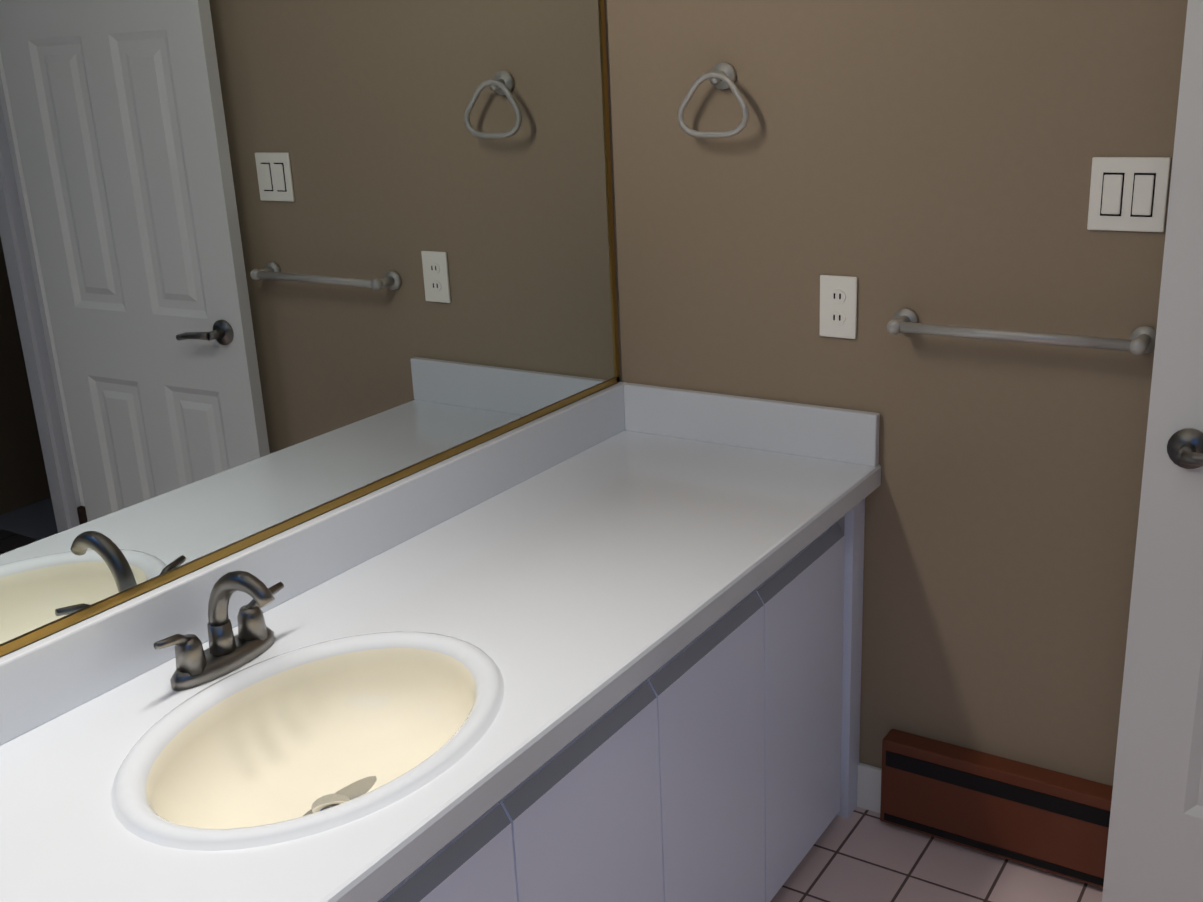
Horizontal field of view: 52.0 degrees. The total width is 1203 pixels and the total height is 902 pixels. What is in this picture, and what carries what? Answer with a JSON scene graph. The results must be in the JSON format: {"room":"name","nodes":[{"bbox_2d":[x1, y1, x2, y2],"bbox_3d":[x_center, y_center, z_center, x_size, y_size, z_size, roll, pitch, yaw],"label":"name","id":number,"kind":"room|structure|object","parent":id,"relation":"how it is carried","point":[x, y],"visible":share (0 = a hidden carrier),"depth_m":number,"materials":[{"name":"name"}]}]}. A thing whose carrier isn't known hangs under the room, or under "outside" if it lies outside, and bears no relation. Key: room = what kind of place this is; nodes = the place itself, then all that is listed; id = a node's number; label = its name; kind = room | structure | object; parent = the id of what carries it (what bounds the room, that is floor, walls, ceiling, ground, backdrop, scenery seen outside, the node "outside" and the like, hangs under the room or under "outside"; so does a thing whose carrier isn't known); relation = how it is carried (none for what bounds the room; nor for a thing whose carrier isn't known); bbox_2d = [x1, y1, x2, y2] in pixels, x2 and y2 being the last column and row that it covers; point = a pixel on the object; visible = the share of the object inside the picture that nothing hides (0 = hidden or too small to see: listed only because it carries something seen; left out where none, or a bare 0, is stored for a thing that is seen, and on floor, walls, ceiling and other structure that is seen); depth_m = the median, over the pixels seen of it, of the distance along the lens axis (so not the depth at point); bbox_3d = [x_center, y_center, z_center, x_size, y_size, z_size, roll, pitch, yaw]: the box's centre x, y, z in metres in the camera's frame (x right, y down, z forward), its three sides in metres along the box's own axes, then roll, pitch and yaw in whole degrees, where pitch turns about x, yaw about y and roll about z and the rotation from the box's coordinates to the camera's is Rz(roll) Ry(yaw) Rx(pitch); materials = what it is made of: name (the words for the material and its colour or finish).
{"room":"bathroom","nodes":[
{"label":"bathroom","id":0,"kind":"room"},
{"bbox_2d":[0,0,619,656],"bbox_3d":[-0.989,-0.015,1.116,0.129,2.454,3.775,9,21,32],"label":"mirror","id":1,"kind":"object","parent":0,"point":[268,268],"depth_m":1.75,"materials":[{"name":"clear glass"}]},
{"bbox_2d":[604,0,1187,785],"bbox_3d":[0.860,-0.394,2.019,1.926,2.454,0.120,9,21,32],"label":"wall","id":2,"kind":"structure","parent":0,"point":[928,160],"depth_m":2.21,"materials":[{"name":"beige paint"}]},
{"bbox_2d":[677,62,748,137],"bbox_3d":[0.213,-0.643,2.261,0.148,0.131,0.059,9,21,32],"label":"towel ring","id":3,"kind":"object","parent":2,"relation":"attached to","point":[721,75],"visible":1,"depth_m":2.25,"materials":[{"name":"grey metal"}]},
{"bbox_2d":[819,275,856,338],"bbox_3d":[0.436,-0.265,2.274,0.072,0.115,0.008,9,21,32],"label":"electrical outlet","id":4,"kind":"object","parent":2,"relation":"attached to","point":[838,306],"visible":1,"depth_m":2.27,"materials":[{"name":"white plastic"}]},
{"bbox_2d":[857,763,881,812],"bbox_3d":[0.556,0.693,2.530,0.063,0.100,0.012,9,21,32],"label":"baseboard","id":5,"kind":"structure","parent":2,"relation":"attached to","point":[868,787],"depth_m":2.53,"materials":[{"name":"white wood"}]},
{"bbox_2d":[880,729,1112,887],"bbox_3d":[1.024,0.722,2.190,1.085,0.188,0.054,9,21,32],"label":"baseboard heater","id":6,"kind":"object","parent":2,"relation":"attached to","point":[1048,820],"visible":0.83,"depth_m":2.33,"materials":[{"name":"brown metal"}]},
{"bbox_2d":[887,308,1155,354],"bbox_3d":[0.695,-0.198,2.077,0.444,0.044,0.074,9,21,32],"label":"rail","id":7,"kind":"object","parent":2,"relation":"attached to","point":[1141,341],"visible":0.96,"depth_m":2.04,"materials":[{"name":"grey metal"}]},
{"bbox_2d":[1087,157,1170,231],"bbox_3d":[0.832,-0.405,1.950,0.115,0.115,0.010,9,21,32],"label":"double light switch","id":8,"kind":"object","parent":2,"relation":"attached to","point":[1128,193],"visible":1,"depth_m":1.95,"materials":[{"name":"white plastic"}]},
{"bbox_2d":[1102,0,1202,901],"bbox_3d":[1.166,-0.096,1.702,0.753,2.030,0.158,11,22,35],"label":"door","id":9,"kind":"structure","parent":2,"relation":"in","point":[1154,853],"depth_m":2.00,"materials":[{"name":"white wood"}]},
{"bbox_2d":[770,807,1102,901],"bbox_3d":[0.329,1.398,0.710,3.100,0.100,3.735,9,21,32],"label":"floor","id":10,"kind":"structure","parent":0,"point":[859,854],"depth_m":2.34,"materials":[{"name":"tile"}]},
{"bbox_2d":[0,438,875,901],"bbox_3d":[-0.671,0.858,1.207,0.546,0.710,3.528,9,21,32],"label":"bathroom vanity","id":11,"kind":"object","parent":10,"relation":"on","point":[602,644],"depth_m":1.69,"materials":[{"name":"white"}]},
{"bbox_2d":[153,570,284,690],"bbox_3d":[-0.475,0.222,1.615,0.139,0.145,0.212,9,21,32],"label":"faucet","id":12,"kind":"object","parent":11,"relation":"on","point":[253,659],"depth_m":1.62,"materials":[{"name":"silver metal"}]},
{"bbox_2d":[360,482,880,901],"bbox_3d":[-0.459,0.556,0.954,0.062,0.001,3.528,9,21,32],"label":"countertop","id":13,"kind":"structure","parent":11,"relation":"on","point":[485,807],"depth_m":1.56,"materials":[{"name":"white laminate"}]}
]}

